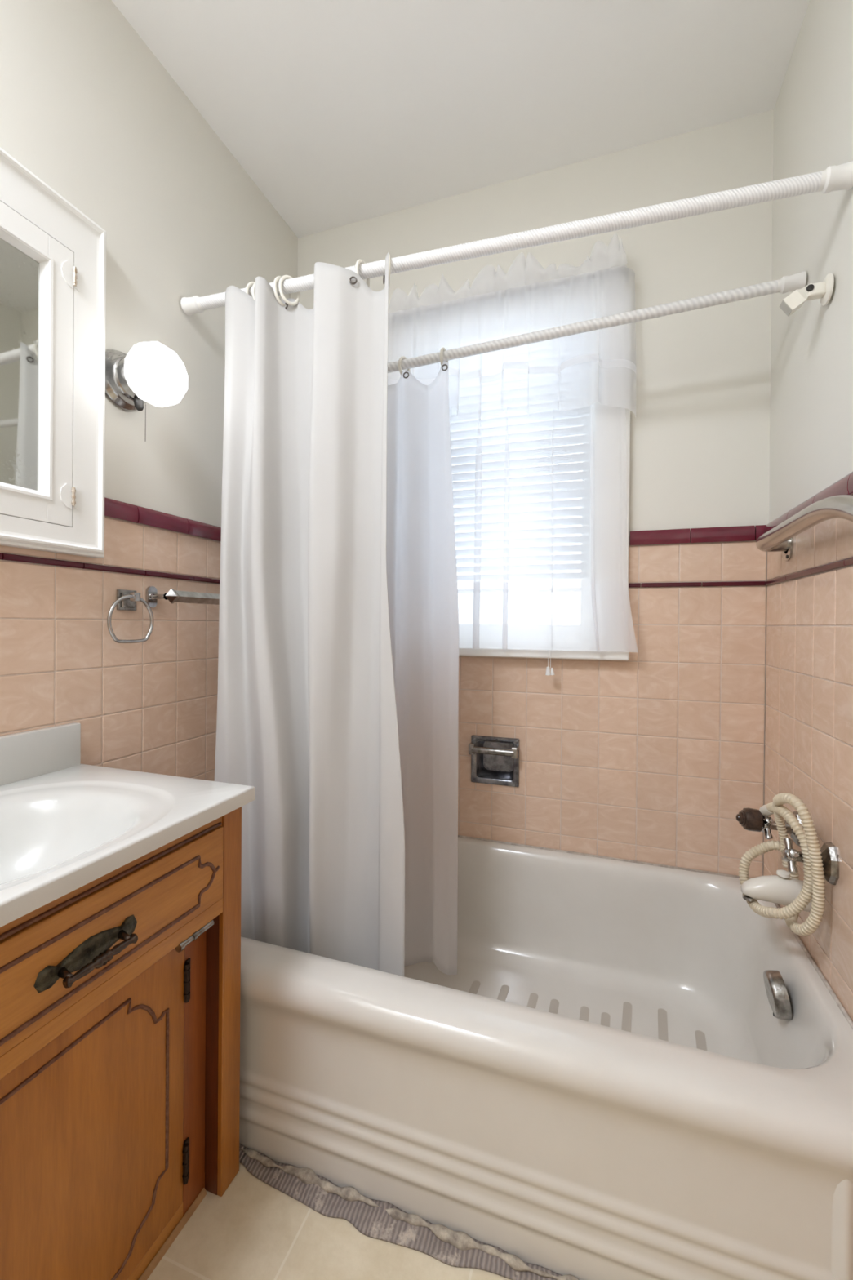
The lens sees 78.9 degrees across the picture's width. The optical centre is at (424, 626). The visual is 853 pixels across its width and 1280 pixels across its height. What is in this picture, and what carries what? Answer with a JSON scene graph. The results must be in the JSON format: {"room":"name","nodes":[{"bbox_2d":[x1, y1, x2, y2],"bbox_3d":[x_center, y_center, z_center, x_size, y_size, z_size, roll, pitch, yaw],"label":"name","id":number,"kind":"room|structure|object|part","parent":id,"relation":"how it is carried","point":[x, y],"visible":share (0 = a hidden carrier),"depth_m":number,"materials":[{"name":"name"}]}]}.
{"room":"bathroom","nodes":[
{"label":"bathroom","id":0,"kind":"room"},
{"bbox_2d":[0,0,297,781],"bbox_3d":[-0.901,-0.185,0.877,0.136,2.527,2.275,1,0,19],"label":"wall","id":1,"kind":"structure","parent":0,"point":[86,107],"depth_m":1.27,"materials":[{"name":"white paint"}]},
{"bbox_2d":[0,722,80,786],"bbox_3d":[-0.851,0.253,0.825,0.020,0.091,0.624,1,0,19],"label":"backsplash","id":2,"kind":"structure","parent":1,"relation":"attached to","point":[28,754],"depth_m":1.03,"materials":[{"name":"stone"}]},
{"bbox_2d":[0,146,106,558],"bbox_3d":[-0.806,-0.518,0.911,0.036,0.728,0.527,1,0,19],"label":"medicine cabinet","id":3,"kind":"object","parent":1,"relation":"attached to","point":[53,255],"visible":1,"depth_m":1.04,"materials":[{"name":"white paint"}]},
{"bbox_2d":[0,238,39,490],"bbox_3d":[-0.815,-0.498,0.914,0.008,0.469,0.271,1,0,19],"label":"mirror","id":4,"kind":"object","parent":3,"relation":"attached to","point":[19,264],"depth_m":1.00,"materials":[{"name":"grey mirror"}]},
{"bbox_3d":[-0.809,-0.496,0.912,0.024,0.574,0.375,1,0,19],"label":"door","id":5,"kind":"part","parent":3,"relation":"part of","materials":[{"name":"white paint"}]},
{"bbox_3d":[-0.738,0.413,1.205,0.005,1.329,1.538,1,0,19],"label":"tile panel","id":6,"kind":"part","parent":1,"relation":"part of","materials":[{"name":"pink tile"}]},
{"bbox_2d":[106,589,153,643],"bbox_3d":[-0.700,-0.025,1.214,0.051,0.126,0.124,1,0,19],"label":"towel ring","id":7,"kind":"object","parent":1,"relation":"attached to","point":[126,600],"visible":1,"depth_m":1.22,"materials":[{"name":"silver metal"}]},
{"bbox_3d":[-0.712,-0.064,1.242,0.011,0.049,0.052,1,0,19],"label":"plate","id":8,"kind":"part","parent":7,"relation":"part of","materials":[{"name":"silver metal"}]},
{"bbox_3d":[-0.692,-0.070,1.225,0.046,0.021,0.020,1,0,30],"label":"post","id":9,"kind":"part","parent":7,"relation":"part of","materials":[{"name":"silver metal"}]},
{"bbox_2d":[105,341,188,439],"bbox_3d":[-0.636,-0.539,1.200,0.172,0.218,0.135,1,0,19],"label":"wall lamp","id":10,"kind":"object","parent":1,"relation":"attached to","point":[151,372],"visible":0.96,"depth_m":1.17,"materials":[{"name":"white glass"}]},
{"bbox_2d":[133,396,143,410],"bbox_3d":[-0.672,-0.524,1.219,0.023,0.029,0.021,1,0,19],"label":"switch","id":11,"kind":"object","parent":10,"relation":"attached to","point":[139,404],"depth_m":1.21,"materials":[{"name":"grey metal"}]},
{"bbox_3d":[-0.648,-0.476,1.202,0.002,0.092,0.002,1,0,19],"label":"pull chain","id":12,"kind":"part","parent":10,"relation":"part of","materials":[{"name":"grey metal"}]},
{"bbox_3d":[-0.611,-0.580,1.191,0.119,0.134,0.134,1,0,19],"label":"globe","id":13,"kind":"part","parent":10,"relation":"part of"},
{"bbox_2d":[145,586,219,607],"bbox_3d":[-0.571,-0.075,1.544,0.080,0.054,0.549,1,0,19],"label":"towel bar","id":14,"kind":"object","parent":1,"relation":"attached to","point":[152,596],"visible":0.48,"depth_m":1.32,"materials":[{"name":"silver metal"}]},
{"bbox_3d":[-0.690,-0.075,1.309,0.008,0.054,0.028,1,0,19],"label":"post","id":15,"kind":"part","parent":14,"relation":"part of","materials":[{"name":"silver metal"}]},
{"bbox_3d":[-0.666,-0.076,1.301,0.046,0.022,0.022,1,0,19],"label":"arm","id":16,"kind":"part","parent":14,"relation":"part of","materials":[{"name":"silver metal"}]},
{"bbox_2d":[180,160,852,315],"bbox_3d":[0.071,-0.855,1.186,1.513,0.067,0.043,1,0,18],"label":"shower rod","id":17,"kind":"object","parent":1,"relation":"attached to","point":[839,177],"visible":1,"depth_m":1.08,"materials":[{"name":"white metal"}]},
{"bbox_2d":[244,281,254,294],"bbox_3d":[-0.438,-0.858,1.347,0.008,0.073,0.060,1,0,42],"label":"curtain ring","id":18,"kind":"object","parent":17,"relation":"hanging from","point":[249,285],"visible":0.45,"depth_m":1.33,"materials":[{"name":"white plastic"}]},
{"bbox_2d":[251,282,255,300],"bbox_3d":[-0.418,-0.857,1.341,0.060,0.073,0.008,0,0,-42],"label":"curtain ring","id":19,"kind":"object","parent":17,"relation":"hanging from","point":[253,290],"visible":0.23,"depth_m":1.32,"materials":[{"name":"white plastic"}]},
{"bbox_2d":[273,275,292,306],"bbox_3d":[-0.362,-0.856,1.323,0.008,0.073,0.060,1,0,33],"label":"curtain ring","id":20,"kind":"object","parent":17,"relation":"hanging from","point":[277,278],"visible":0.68,"depth_m":1.30,"materials":[{"name":"white plastic"}]},
{"bbox_2d":[278,275,300,306],"bbox_3d":[-0.343,-0.855,1.317,0.060,0.073,0.008,0,0,-42],"label":"curtain ring","id":21,"kind":"object","parent":17,"relation":"hanging from","point":[284,277],"visible":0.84,"depth_m":1.31,"materials":[{"name":"white plastic"}]},
{"bbox_2d":[214,252,404,976],"bbox_3d":[-0.279,0.011,1.275,0.535,1.763,0.112,1,0,19],"label":"shower curtain","id":22,"kind":"object","parent":17,"relation":"hanging from","point":[307,718],"visible":0.91,"depth_m":1.26,"materials":[{"name":"white fabric"}]},
{"bbox_2d":[355,258,369,287],"bbox_3d":[-0.150,-0.850,1.256,0.008,0.073,0.060,1,0,25],"label":"curtain ring","id":23,"kind":"object","parent":17,"relation":"hanging from","point":[358,261],"visible":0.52,"depth_m":1.24,"materials":[{"name":"white plastic"}]},
{"bbox_2d":[388,253,391,287],"bbox_3d":[-0.087,-0.848,1.236,0.008,0.073,0.060,0,0,-10],"label":"curtain ring","id":24,"kind":"object","parent":17,"relation":"hanging from","point":[389,257],"visible":0.41,"depth_m":1.21,"materials":[{"name":"white plastic"}]},
{"bbox_2d":[387,271,806,373],"bbox_3d":[0.158,-0.775,1.442,1.514,0.094,0.038,1,0,19],"label":"shower rod","id":25,"kind":"object","parent":1,"relation":"attached to","point":[793,282],"visible":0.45,"depth_m":1.32,"materials":[{"name":"white metal"}]},
{"bbox_2d":[398,355,410,375],"bbox_3d":[-0.059,-0.761,1.518,0.008,0.062,0.051,1,0,36],"label":"curtain ring","id":26,"kind":"object","parent":25,"relation":"hanging from","point":[402,357],"visible":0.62,"depth_m":1.50,"materials":[{"name":"white plastic"}]},
{"bbox_2d":[386,360,458,974],"bbox_3d":[-0.104,0.111,1.529,0.437,1.723,0.059,1,0,19],"label":"liner","id":27,"kind":"object","parent":25,"relation":"hanging from","point":[421,554],"visible":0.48,"depth_m":1.49,"materials":[{"name":"plastic"}]},
{"bbox_2d":[440,346,448,365],"bbox_3d":[0.056,-0.764,1.478,0.008,0.062,0.051,1,0,25],"label":"curtain ring","id":28,"kind":"object","parent":25,"relation":"hanging from","point":[442,348],"visible":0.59,"depth_m":1.46,"materials":[{"name":"white plastic"}]},
{"bbox_2d":[146,1162,510,1279],"bbox_3d":[-0.119,1.137,0.692,1.753,0.100,2.430,1,0,19],"label":"floor","id":29,"kind":"structure","parent":0,"point":[255,1230],"depth_m":0.90,"materials":[{"name":"beige tile"}]},
{"bbox_2d":[0,806,241,1279],"bbox_3d":[-0.645,0.704,0.783,0.441,0.755,0.648,1,0,19],"label":"vanity cabinet","id":30,"kind":"object","parent":29,"relation":"on","point":[120,993],"visible":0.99,"depth_m":0.80,"materials":[{"name":"brown wood"}]},
{"bbox_3d":[-0.506,0.806,0.736,0.006,0.424,0.360,1,0,19],"label":"door moulding","id":31,"kind":"part","parent":30,"relation":"part of","materials":[{"name":"brown wood"}]},
{"bbox_3d":[-0.463,0.451,0.720,0.005,0.038,0.152,1,0,19],"label":"handle","id":32,"kind":"part","parent":30,"relation":"part of","materials":[{"name":"brown metal"}]},
{"bbox_3d":[-0.516,0.795,0.737,0.020,0.506,0.434,1,0,19],"label":"door","id":33,"kind":"part","parent":30,"relation":"part of","materials":[{"name":"brown wood"}]},
{"bbox_3d":[-0.465,0.449,0.721,0.007,0.093,0.512,1,0,19],"label":"drawer moulding","id":34,"kind":"part","parent":30,"relation":"part of","materials":[{"name":"brown wood"}]},
{"bbox_3d":[-0.468,0.371,0.728,0.007,0.007,0.520,1,0,19],"label":"rail moulding","id":35,"kind":"part","parent":30,"relation":"part of","materials":[{"name":"brown wood"}]},
{"bbox_3d":[-0.491,0.434,0.730,0.050,0.212,0.544,1,0,19],"label":"rail","id":36,"kind":"part","parent":30,"relation":"part of","materials":[{"name":"brown wood"}]},
{"bbox_3d":[-0.475,0.443,0.728,0.022,0.135,0.529,1,0,19],"label":"drawer","id":37,"kind":"part","parent":30,"relation":"part of","materials":[{"name":"brown wood"}]},
{"bbox_2d":[0,722,255,927],"bbox_3d":[-0.642,0.324,0.758,0.462,0.228,0.632,1,0,19],"label":"countertop","id":38,"kind":"structure","parent":30,"relation":"on","point":[66,824],"depth_m":0.91,"materials":[{"name":"stone"}]},
{"bbox_3d":[-0.520,1.066,0.741,0.020,0.034,0.544,1,0,19],"label":"rail","id":39,"kind":"part","parent":30,"relation":"part of","materials":[{"name":"brown wood"}]},
{"bbox_2d":[239,1143,579,1279],"bbox_3d":[0.099,1.079,0.883,1.200,0.020,0.058,1,0,19],"label":"rug","id":40,"kind":"object","parent":29,"relation":"on","point":[382,1220],"visible":0.96,"depth_m":0.94,"materials":[{"name":"grey fabric"}]},
{"bbox_2d":[239,835,852,1279],"bbox_3d":[0.097,0.890,1.311,1.511,0.391,0.798,1,0,19],"label":"bathtub","id":41,"kind":"object","parent":29,"relation":"on","point":[626,1069],"visible":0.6,"depth_m":0.94,"materials":[{"name":"ceramic"}]},
{"bbox_3d":[0.744,0.773,1.094,0.039,0.082,0.086,1,0,19],"label":"overflow plate","id":42,"kind":"part","parent":41,"relation":"part of","materials":[{"name":"silver metal"}]},
{"bbox_3d":[0.598,0.926,0.735,0.036,0.332,0.008,1,0,19],"label":"apron moulding","id":43,"kind":"part","parent":41,"relation":"part of","materials":[{"name":"ceramic"}]},
{"bbox_2d":[111,0,809,237],"bbox_3d":[-0.096,-1.490,0.680,1.753,0.100,2.430,1,0,19],"label":"ceiling","id":44,"kind":"structure","parent":0,"point":[340,113],"depth_m":1.37,"materials":[{"name":"white paint"}]},
{"bbox_2d":[297,109,773,877],"bbox_3d":[0.259,-0.179,1.754,1.753,2.527,0.172,1,0,19],"label":"wall","id":45,"kind":"structure","parent":0,"point":[654,756],"depth_m":1.53,"materials":[{"name":"white paint"}]},
{"bbox_2d":[468,734,519,786],"bbox_3d":[0.233,0.436,1.696,0.158,0.156,0.116,1,0,19],"label":"soap dish","id":46,"kind":"object","parent":45,"relation":"attached to","point":[494,760],"visible":1,"depth_m":1.70,"materials":[{"name":"silver metal"}]},
{"bbox_2d":[458,408,630,660],"bbox_3d":[0.257,-0.485,1.737,0.803,1.160,0.205,1,0,19],"label":"window","id":47,"kind":"structure","parent":45,"relation":"in","point":[581,655],"depth_m":1.56,"materials":[{"name":"white paint"}]},
{"bbox_2d":[545,650,554,675],"bbox_3d":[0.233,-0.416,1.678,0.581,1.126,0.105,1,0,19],"label":"blind pull cord","id":48,"kind":"object","parent":47,"relation":"attached to","point":[548,669],"visible":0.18,"depth_m":1.58,"materials":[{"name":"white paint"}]},
{"bbox_3d":[0.395,-0.409,1.606,0.010,1.068,0.060,1,0,19],"label":"pull cord","id":49,"kind":"part","parent":48,"relation":"part of","materials":[{"name":"white plastic"}]},
{"bbox_3d":[0.237,-0.499,1.676,0.795,1.132,0.023,1,0,19],"label":"casing","id":50,"kind":"part","parent":47,"relation":"part of","materials":[{"name":"white paint"}]},
{"bbox_3d":[0.228,-1.023,1.635,0.789,0.044,0.057,1,0,19],"label":"curtain rod","id":51,"kind":"object","parent":47,"relation":"attached to","visible":0},
{"bbox_2d":[387,233,636,421],"bbox_3d":[0.232,-0.876,1.608,0.795,0.530,0.085,1,0,19],"label":"valance","id":52,"kind":"object","parent":51,"relation":"hanging from","point":[581,370],"visible":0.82,"depth_m":1.56,"materials":[{"name":"fabric"}]},
{"bbox_3d":[0.230,-0.890,1.595,0.797,0.288,0.061,1,0,15],"label":"valance panel","id":53,"kind":"part","parent":52,"relation":"part of","materials":[{"name":"fabric"}]},
{"bbox_2d":[448,400,638,652],"bbox_3d":[0.233,-0.470,1.621,0.817,1.079,0.029,1,0,19],"label":"sheer curtain","id":54,"kind":"object","parent":51,"relation":"hanging from","point":[540,498],"visible":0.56,"depth_m":1.58,"materials":[{"name":"fabric"}]},
{"bbox_3d":[0.231,0.419,1.689,1.510,1.329,0.005,1,0,19],"label":"tile panel","id":55,"kind":"part","parent":45,"relation":"part of","materials":[{"name":"pink tile"}]},
{"bbox_2d":[763,0,852,1021],"bbox_3d":[0.636,-0.169,0.349,0.136,2.527,2.275,1,0,19],"label":"wall","id":56,"kind":"structure","parent":0,"point":[809,721],"depth_m":1.12,"materials":[{"name":"white paint"}]},
{"bbox_2d":[736,808,839,911],"bbox_3d":[0.761,0.510,1.114,0.135,0.181,0.227,1,0,19],"label":"faucet","id":57,"kind":"object","parent":56,"relation":"attached to","point":[780,888],"visible":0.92,"depth_m":1.10,"materials":[{"name":"silver metal"}]},
{"bbox_3d":[0.786,0.456,1.194,0.020,0.058,0.058,1,0,19],"label":"cross handle","id":58,"kind":"part","parent":57,"relation":"part of","materials":[{"name":"silver metal"}]},
{"bbox_3d":[0.760,0.569,1.114,0.135,0.063,0.052,1,0,19],"label":"spout","id":59,"kind":"part","parent":57,"relation":"part of","materials":[{"name":"white ceramic"}]},
{"bbox_2d":[738,792,825,936],"bbox_3d":[0.751,0.485,1.100,0.116,0.295,0.210,1,0,19],"label":"shower hose","id":60,"kind":"object","parent":57,"relation":"attached to","point":[814,883],"visible":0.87,"depth_m":1.03,"materials":[{"name":"white plastic"}]},
{"bbox_3d":[0.814,0.457,1.185,0.046,0.028,0.028,1,0,19],"label":"valve stem","id":61,"kind":"part","parent":57,"relation":"part of","materials":[{"name":"silver metal"}]},
{"bbox_3d":[0.769,0.532,1.111,0.026,0.018,0.026,1,0,19],"label":"diverter knob","id":62,"kind":"part","parent":57,"relation":"part of","materials":[{"name":"white ceramic"}]},
{"bbox_3d":[0.734,0.461,1.043,0.020,0.061,0.061,1,0,19],"label":"cross handle","id":63,"kind":"part","parent":57,"relation":"part of","materials":[{"name":"silver metal"}]},
{"bbox_3d":[0.762,0.461,1.034,0.046,0.028,0.028,1,0,19],"label":"valve stem","id":64,"kind":"part","parent":57,"relation":"part of","materials":[{"name":"silver metal"}]},
{"bbox_2d":[755,494,852,560],"bbox_3d":[0.722,-0.119,0.891,0.077,0.234,0.907,1,0,19],"label":"grab bar","id":65,"kind":"object","parent":56,"relation":"attached to","point":[778,539],"visible":1,"depth_m":0.99,"materials":[{"name":"metal"}]},
{"bbox_2d":[779,273,834,315],"bbox_3d":[0.787,-0.686,1.073,0.083,0.065,0.056,1,0,19],"label":"rod bracket","id":66,"kind":"object","parent":56,"relation":"attached to","point":[823,291],"visible":1,"depth_m":1.06,"materials":[{"name":"white plastic"}]},
{"bbox_2d":[779,283,811,315],"bbox_3d":[0.775,-0.679,1.076,0.060,0.051,0.024,1,0,19],"label":"socket","id":67,"kind":"object","parent":66,"relation":"attached to","point":[796,300],"depth_m":1.07,"materials":[{"name":"grey plastic"}]},
{"bbox_3d":[0.599,0.428,0.424,0.005,1.329,2.148,1,0,19],"label":"tile panel","id":68,"kind":"part","parent":56,"relation":"part of","materials":[{"name":"pink tile"}]}
]}

